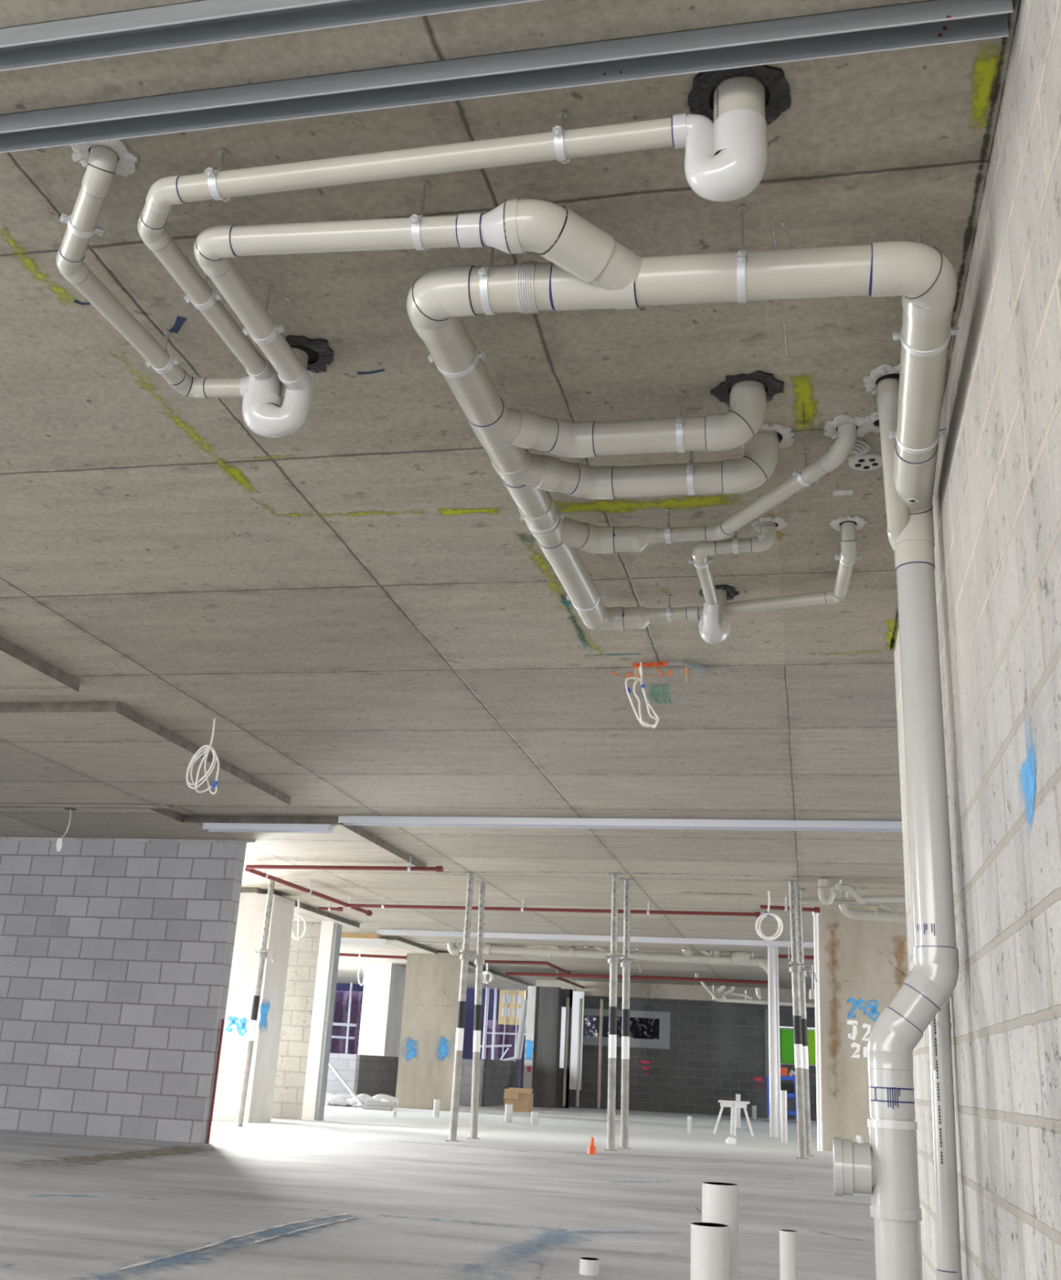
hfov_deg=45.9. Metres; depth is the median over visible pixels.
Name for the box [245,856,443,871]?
pipe
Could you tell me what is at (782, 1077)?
shelf
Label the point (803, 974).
prop
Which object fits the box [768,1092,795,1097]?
shelf
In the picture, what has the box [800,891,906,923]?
drain pipe
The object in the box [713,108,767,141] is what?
socket
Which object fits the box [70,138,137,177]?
pipe collar
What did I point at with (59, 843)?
pull cord
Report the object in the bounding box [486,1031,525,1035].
tube
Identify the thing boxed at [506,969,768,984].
pipe
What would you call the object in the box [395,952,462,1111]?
column
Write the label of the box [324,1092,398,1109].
heap
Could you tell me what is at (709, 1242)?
pipe stub
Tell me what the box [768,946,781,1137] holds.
vertical pipe
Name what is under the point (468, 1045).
net
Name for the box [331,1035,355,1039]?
tube
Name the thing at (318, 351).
ring
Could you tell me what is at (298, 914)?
cable coil
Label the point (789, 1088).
tool bag
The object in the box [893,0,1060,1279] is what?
wall
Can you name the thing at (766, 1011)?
trim
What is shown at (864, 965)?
column
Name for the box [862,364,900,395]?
pipe collar
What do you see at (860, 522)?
pipe collar
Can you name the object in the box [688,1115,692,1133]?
pipe stub
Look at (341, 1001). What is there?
net
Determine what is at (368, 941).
ceiling track
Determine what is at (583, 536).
drain pipe
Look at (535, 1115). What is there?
pipe stub
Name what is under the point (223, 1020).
rod
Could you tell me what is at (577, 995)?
board
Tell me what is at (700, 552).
drain pipe
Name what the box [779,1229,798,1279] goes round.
pipe stub
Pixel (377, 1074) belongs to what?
wall
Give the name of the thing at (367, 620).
ceiling
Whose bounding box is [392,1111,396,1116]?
pipe stub
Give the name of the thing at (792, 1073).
cloth
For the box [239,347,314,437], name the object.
trap
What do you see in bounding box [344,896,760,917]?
pipe
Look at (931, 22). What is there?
ceiling track
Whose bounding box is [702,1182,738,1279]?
pipe stub
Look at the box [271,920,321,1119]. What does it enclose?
wall
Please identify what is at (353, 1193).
floor
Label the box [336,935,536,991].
ceiling
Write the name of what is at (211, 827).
ceiling track
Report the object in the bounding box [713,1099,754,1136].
trestle
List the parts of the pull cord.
cord, plate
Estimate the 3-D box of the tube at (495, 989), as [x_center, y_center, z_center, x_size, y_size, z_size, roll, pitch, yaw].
[-0.961,10.226,32.913,0.119,4.301,0.070,-1,-19,12]
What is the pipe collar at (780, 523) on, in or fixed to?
attached to the ceiling at (367, 620)
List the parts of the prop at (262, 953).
handle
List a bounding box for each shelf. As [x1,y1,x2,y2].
[767,1109,795,1115]
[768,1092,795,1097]
[780,1075,795,1080]
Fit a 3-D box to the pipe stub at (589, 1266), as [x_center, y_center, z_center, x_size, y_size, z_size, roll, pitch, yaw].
[0.247,2.631,5.257,0.083,0.058,0.083,-1,-19,12]
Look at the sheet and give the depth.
14.47 m
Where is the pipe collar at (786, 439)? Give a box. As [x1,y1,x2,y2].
[739,422,795,448]
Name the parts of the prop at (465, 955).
handle, plate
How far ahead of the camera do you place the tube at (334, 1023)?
33.74 m
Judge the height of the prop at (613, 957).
2.787 m
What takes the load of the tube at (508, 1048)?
attached to the tube at (508, 988)
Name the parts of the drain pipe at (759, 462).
rod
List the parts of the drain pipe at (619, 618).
rod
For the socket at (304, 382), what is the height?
0.081 m
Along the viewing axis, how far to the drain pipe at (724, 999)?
25.68 m
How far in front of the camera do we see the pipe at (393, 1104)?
21.55 m
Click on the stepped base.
(861, 447)
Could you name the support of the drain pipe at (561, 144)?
attached to the ceiling at (367, 620)
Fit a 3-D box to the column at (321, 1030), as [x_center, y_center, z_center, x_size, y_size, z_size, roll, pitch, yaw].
[-2.880,5.238,17.317,0.230,2.630,0.220,-1,-19,12]
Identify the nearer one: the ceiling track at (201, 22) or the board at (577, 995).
the ceiling track at (201, 22)
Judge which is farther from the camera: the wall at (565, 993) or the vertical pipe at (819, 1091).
the wall at (565, 993)
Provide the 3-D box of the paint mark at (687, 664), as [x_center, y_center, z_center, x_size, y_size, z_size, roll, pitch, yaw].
[0.739,0.171,6.559,0.403,0.100,0.161,4,-19,-2]
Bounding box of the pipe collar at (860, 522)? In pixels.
[829,515,867,531]
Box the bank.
[584,1015,659,1039]
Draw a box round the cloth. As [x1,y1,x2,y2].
[788,1070,795,1076]
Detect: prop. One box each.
[231,880,275,1127]
[328,1060,363,1106]
[445,871,479,1142]
[466,880,489,1139]
[604,872,629,1151]
[617,878,641,1149]
[785,880,812,1159]
[795,888,817,1155]
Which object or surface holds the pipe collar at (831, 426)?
attached to the ceiling at (367, 620)
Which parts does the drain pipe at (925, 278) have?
rod, rod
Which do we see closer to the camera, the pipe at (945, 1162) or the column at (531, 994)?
the pipe at (945, 1162)
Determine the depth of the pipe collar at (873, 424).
4.08 m
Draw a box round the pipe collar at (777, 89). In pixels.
[688,64,791,125]
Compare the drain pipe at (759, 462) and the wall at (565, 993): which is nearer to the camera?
the drain pipe at (759, 462)
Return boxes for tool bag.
[781,1083,794,1093]
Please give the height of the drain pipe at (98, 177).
0.162 m
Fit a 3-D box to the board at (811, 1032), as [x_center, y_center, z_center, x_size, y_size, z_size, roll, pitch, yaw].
[6.877,9.575,29.364,0.952,0.866,0.080,-1,-19,12]
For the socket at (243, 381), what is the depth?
3.82 m
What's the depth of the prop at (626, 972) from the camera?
13.43 m
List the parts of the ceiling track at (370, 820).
splice plate, splice plate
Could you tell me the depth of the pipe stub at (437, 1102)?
19.98 m
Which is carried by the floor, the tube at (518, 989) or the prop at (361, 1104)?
the prop at (361, 1104)
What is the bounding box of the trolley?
[766,1074,797,1123]
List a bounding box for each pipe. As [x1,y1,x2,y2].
[56,145,243,399]
[137,109,687,374]
[193,180,642,382]
[244,867,372,915]
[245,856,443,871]
[318,901,342,911]
[339,951,407,959]
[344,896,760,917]
[362,1104,392,1111]
[367,1100,395,1107]
[406,204,959,629]
[413,941,462,955]
[483,943,768,974]
[484,960,570,975]
[501,380,766,457]
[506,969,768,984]
[513,430,779,499]
[555,977,584,988]
[560,423,857,554]
[599,594,703,631]
[680,949,719,958]
[688,521,776,604]
[694,973,815,1007]
[724,522,861,615]
[760,897,820,912]
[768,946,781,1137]
[778,946,814,959]
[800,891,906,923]
[808,964,815,999]
[812,911,822,1151]
[817,879,906,905]
[833,511,959,1279]
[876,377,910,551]
[928,999,962,1279]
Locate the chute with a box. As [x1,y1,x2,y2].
[502,999,527,1061]
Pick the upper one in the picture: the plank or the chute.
the plank
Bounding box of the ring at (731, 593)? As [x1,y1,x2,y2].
[698,584,739,601]
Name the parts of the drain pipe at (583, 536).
rod, rod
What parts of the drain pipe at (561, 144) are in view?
rod, rod, rod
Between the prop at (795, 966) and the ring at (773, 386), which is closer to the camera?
the ring at (773, 386)
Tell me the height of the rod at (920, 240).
0.030 m
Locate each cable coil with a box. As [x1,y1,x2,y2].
[186,718,219,794]
[291,897,306,940]
[357,956,364,986]
[482,963,493,983]
[625,662,659,728]
[755,890,783,940]
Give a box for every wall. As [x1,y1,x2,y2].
[0,836,255,1144]
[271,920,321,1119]
[325,1053,359,1095]
[356,1054,398,1097]
[395,1055,484,1106]
[480,1058,521,1106]
[524,986,603,1107]
[555,988,573,1108]
[568,996,822,1120]
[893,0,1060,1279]
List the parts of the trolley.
post, post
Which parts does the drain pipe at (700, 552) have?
rod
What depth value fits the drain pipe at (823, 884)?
13.05 m
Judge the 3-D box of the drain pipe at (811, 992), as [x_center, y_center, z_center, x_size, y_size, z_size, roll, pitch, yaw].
[5.115,6.057,22.732,0.121,0.910,0.120,-1,-19,12]
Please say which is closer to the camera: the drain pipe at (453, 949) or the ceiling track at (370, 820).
the ceiling track at (370, 820)
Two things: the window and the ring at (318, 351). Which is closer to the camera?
the ring at (318, 351)
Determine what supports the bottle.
on the floor
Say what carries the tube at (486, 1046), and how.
attached to the tube at (495, 989)
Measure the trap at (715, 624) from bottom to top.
0.277 m
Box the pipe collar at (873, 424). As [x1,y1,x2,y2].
[863,411,879,433]
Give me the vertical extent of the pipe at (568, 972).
0.193 m
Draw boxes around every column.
[212,893,294,1122]
[301,920,342,1120]
[357,962,406,1057]
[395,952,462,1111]
[523,986,536,1088]
[817,904,915,1151]
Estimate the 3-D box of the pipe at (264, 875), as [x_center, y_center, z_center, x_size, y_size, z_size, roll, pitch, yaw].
[-2.666,3.101,15.531,0.078,0.167,3.848,-2,-19,14]
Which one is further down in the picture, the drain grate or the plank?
the plank
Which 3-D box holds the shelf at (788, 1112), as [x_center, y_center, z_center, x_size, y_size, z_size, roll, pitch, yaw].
[5.312,9.941,26.353,0.624,0.080,0.500,-1,-19,12]
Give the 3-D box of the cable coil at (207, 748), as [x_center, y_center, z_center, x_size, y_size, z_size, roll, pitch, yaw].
[-2.103,0.747,8.073,0.266,0.494,0.099,-1,-19,12]
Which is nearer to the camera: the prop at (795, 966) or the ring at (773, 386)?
the ring at (773, 386)
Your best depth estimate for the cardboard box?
24.37 m
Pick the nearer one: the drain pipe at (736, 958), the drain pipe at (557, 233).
the drain pipe at (557, 233)
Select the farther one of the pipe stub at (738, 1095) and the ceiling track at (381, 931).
the pipe stub at (738, 1095)
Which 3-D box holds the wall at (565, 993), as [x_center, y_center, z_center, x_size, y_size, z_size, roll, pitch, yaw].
[0.749,9.388,28.816,0.324,2.600,0.200,-1,-19,12]
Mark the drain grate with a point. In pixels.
(871, 460)
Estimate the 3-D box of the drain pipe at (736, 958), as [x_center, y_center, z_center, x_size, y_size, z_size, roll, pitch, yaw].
[1.626,5.425,21.568,5.166,0.594,0.220,-1,-19,12]
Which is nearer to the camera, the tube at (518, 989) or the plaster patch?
the plaster patch
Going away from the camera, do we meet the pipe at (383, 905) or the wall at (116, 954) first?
the wall at (116, 954)
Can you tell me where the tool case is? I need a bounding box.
[780,1066,787,1075]
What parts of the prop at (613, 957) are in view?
plate, handle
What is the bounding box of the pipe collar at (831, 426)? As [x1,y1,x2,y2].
[824,415,871,439]
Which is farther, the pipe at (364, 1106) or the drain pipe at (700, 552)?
the pipe at (364, 1106)
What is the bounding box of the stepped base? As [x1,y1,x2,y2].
[830,439,870,458]
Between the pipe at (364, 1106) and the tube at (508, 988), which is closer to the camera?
the pipe at (364, 1106)
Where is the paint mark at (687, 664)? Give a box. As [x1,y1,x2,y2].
[632,659,706,684]
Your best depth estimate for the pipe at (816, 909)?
14.57 m
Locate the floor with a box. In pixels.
[0,1105,923,1279]
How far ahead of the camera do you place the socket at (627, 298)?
3.07 m
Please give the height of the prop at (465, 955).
2.810 m
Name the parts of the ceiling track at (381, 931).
splice plate, splice plate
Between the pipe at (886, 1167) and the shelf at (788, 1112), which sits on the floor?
the pipe at (886, 1167)
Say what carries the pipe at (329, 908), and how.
hanging from the ceiling at (367, 620)
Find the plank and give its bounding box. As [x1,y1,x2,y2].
[341,933,380,938]
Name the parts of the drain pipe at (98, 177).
rod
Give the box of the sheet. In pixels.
[725,1136,736,1144]
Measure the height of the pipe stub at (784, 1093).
0.650 m
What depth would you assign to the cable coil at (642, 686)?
6.53 m
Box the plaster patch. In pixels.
[832,488,853,496]
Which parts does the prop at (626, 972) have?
plate, handle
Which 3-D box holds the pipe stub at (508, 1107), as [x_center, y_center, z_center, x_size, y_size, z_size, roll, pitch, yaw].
[-0.336,7.331,19.393,0.118,0.263,0.118,-1,-19,12]
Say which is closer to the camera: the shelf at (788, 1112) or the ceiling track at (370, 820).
the ceiling track at (370, 820)
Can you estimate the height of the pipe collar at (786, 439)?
0.015 m
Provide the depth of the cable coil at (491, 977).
25.90 m
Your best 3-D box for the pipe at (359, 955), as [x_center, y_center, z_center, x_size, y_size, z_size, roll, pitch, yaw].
[-3.113,6.026,24.093,1.579,0.193,0.090,2,-19,4]
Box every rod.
[206,1018,224,1143]
[916,233,923,243]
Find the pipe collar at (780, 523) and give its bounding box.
[751,515,787,532]
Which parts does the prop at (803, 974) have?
handle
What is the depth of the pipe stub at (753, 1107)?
27.15 m
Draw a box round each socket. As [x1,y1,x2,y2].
[239,375,248,396]
[245,357,273,380]
[277,364,311,390]
[612,279,639,310]
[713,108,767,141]
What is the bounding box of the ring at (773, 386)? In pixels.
[710,370,784,408]
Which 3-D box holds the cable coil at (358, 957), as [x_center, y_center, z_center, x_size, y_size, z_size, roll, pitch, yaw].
[-3.290,6.406,24.487,0.180,0.677,0.318,12,-21,-24]
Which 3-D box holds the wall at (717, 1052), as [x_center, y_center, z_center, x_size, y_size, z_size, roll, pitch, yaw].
[6.229,9.586,28.928,12.437,2.850,0.204,-1,-19,12]
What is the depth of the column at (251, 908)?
15.97 m
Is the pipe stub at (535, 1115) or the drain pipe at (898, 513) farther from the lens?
the pipe stub at (535, 1115)
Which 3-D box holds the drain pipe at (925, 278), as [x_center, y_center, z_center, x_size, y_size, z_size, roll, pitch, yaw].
[0.615,-0.451,4.224,1.470,0.450,2.694,-1,-19,12]
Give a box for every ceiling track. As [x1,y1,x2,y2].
[0,0,542,71]
[0,0,1013,153]
[202,822,333,833]
[337,815,902,831]
[340,937,386,945]
[377,928,813,947]
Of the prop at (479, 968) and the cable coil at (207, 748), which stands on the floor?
the prop at (479, 968)
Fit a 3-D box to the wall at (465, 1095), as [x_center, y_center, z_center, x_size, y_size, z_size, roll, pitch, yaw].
[-1.938,9.404,26.700,1.850,0.930,0.200,-1,-19,12]
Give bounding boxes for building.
[497,989,526,1025]
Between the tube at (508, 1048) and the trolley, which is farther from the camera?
the tube at (508, 1048)
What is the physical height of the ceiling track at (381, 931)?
0.076 m
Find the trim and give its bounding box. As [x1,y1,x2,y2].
[764,1008,768,1077]
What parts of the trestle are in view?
leg, leg, leg, leg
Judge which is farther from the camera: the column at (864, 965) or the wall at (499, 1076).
the wall at (499, 1076)
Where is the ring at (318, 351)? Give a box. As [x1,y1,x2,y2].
[284,334,333,373]
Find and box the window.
[582,1008,670,1048]
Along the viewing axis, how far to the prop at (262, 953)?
14.79 m
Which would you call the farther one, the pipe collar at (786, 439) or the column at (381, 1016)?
the column at (381, 1016)
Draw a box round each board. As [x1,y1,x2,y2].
[559,991,584,1089]
[779,1026,795,1065]
[807,1027,821,1066]
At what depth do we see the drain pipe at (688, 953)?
21.27 m
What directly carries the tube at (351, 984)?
on the ground
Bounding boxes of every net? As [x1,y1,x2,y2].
[329,990,363,1054]
[336,982,528,1059]
[483,1019,526,1088]
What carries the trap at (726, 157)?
hanging from the ceiling at (367, 620)
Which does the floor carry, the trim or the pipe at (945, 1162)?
the pipe at (945, 1162)
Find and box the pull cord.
[56,807,75,851]
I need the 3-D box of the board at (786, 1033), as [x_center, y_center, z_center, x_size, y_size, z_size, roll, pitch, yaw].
[5.912,9.595,29.573,0.768,0.866,0.080,-1,-19,12]
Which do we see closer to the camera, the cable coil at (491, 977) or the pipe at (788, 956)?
the pipe at (788, 956)
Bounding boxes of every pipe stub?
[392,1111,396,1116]
[433,1099,439,1116]
[504,1103,513,1122]
[530,1111,538,1124]
[579,1257,599,1275]
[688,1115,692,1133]
[690,1222,729,1279]
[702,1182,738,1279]
[736,1093,740,1127]
[751,1105,756,1119]
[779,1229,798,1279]
[780,1090,787,1142]
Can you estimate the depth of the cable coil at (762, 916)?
14.09 m
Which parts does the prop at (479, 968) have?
handle, plate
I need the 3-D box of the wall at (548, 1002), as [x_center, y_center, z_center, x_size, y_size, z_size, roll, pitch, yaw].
[0.744,9.293,28.568,1.758,2.620,0.322,-1,-19,12]
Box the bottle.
[587,1137,596,1154]
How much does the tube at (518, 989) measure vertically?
4.300 m
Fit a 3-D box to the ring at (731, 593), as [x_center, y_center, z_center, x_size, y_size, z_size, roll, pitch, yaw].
[0.841,-0.206,5.578,0.179,0.012,0.195,-1,-19,12]
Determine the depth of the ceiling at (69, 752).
10.19 m
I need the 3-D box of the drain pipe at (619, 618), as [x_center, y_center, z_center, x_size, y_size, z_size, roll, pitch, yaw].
[0.520,-0.129,5.611,0.550,0.170,0.171,-1,-19,12]
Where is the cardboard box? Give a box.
[503,1087,533,1112]
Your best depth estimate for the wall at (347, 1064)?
24.40 m
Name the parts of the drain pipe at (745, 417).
rod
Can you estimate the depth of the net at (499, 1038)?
33.64 m
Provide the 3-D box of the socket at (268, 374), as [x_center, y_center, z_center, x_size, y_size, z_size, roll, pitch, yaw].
[-0.805,-0.799,3.741,0.068,0.068,0.075,-1,-19,12]
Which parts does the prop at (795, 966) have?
plate, handle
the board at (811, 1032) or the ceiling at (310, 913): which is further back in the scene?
the board at (811, 1032)
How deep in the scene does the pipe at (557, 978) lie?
28.29 m
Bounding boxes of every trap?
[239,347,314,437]
[684,75,768,201]
[698,589,732,644]
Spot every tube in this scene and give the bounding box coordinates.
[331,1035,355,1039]
[332,1022,356,1026]
[345,982,352,1053]
[480,1044,511,1047]
[481,987,489,1058]
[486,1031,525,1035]
[491,988,497,1059]
[499,1047,509,1060]
[502,988,508,1060]
[514,989,519,1061]
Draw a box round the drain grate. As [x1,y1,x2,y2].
[848,451,882,471]
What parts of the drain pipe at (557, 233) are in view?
rod, rod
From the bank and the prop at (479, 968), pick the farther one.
the bank
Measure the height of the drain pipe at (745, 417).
0.245 m
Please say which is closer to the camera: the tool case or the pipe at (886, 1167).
the pipe at (886, 1167)
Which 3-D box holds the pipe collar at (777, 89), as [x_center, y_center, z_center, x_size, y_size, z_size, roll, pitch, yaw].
[0.459,-1.193,2.754,0.224,0.015,0.217,-1,-19,12]
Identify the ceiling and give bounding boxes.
[0,0,1019,989]
[0,636,79,693]
[0,701,426,871]
[240,887,359,928]
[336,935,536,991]
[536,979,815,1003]
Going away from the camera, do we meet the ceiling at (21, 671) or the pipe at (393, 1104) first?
the ceiling at (21, 671)
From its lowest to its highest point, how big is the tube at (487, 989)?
4.300 m

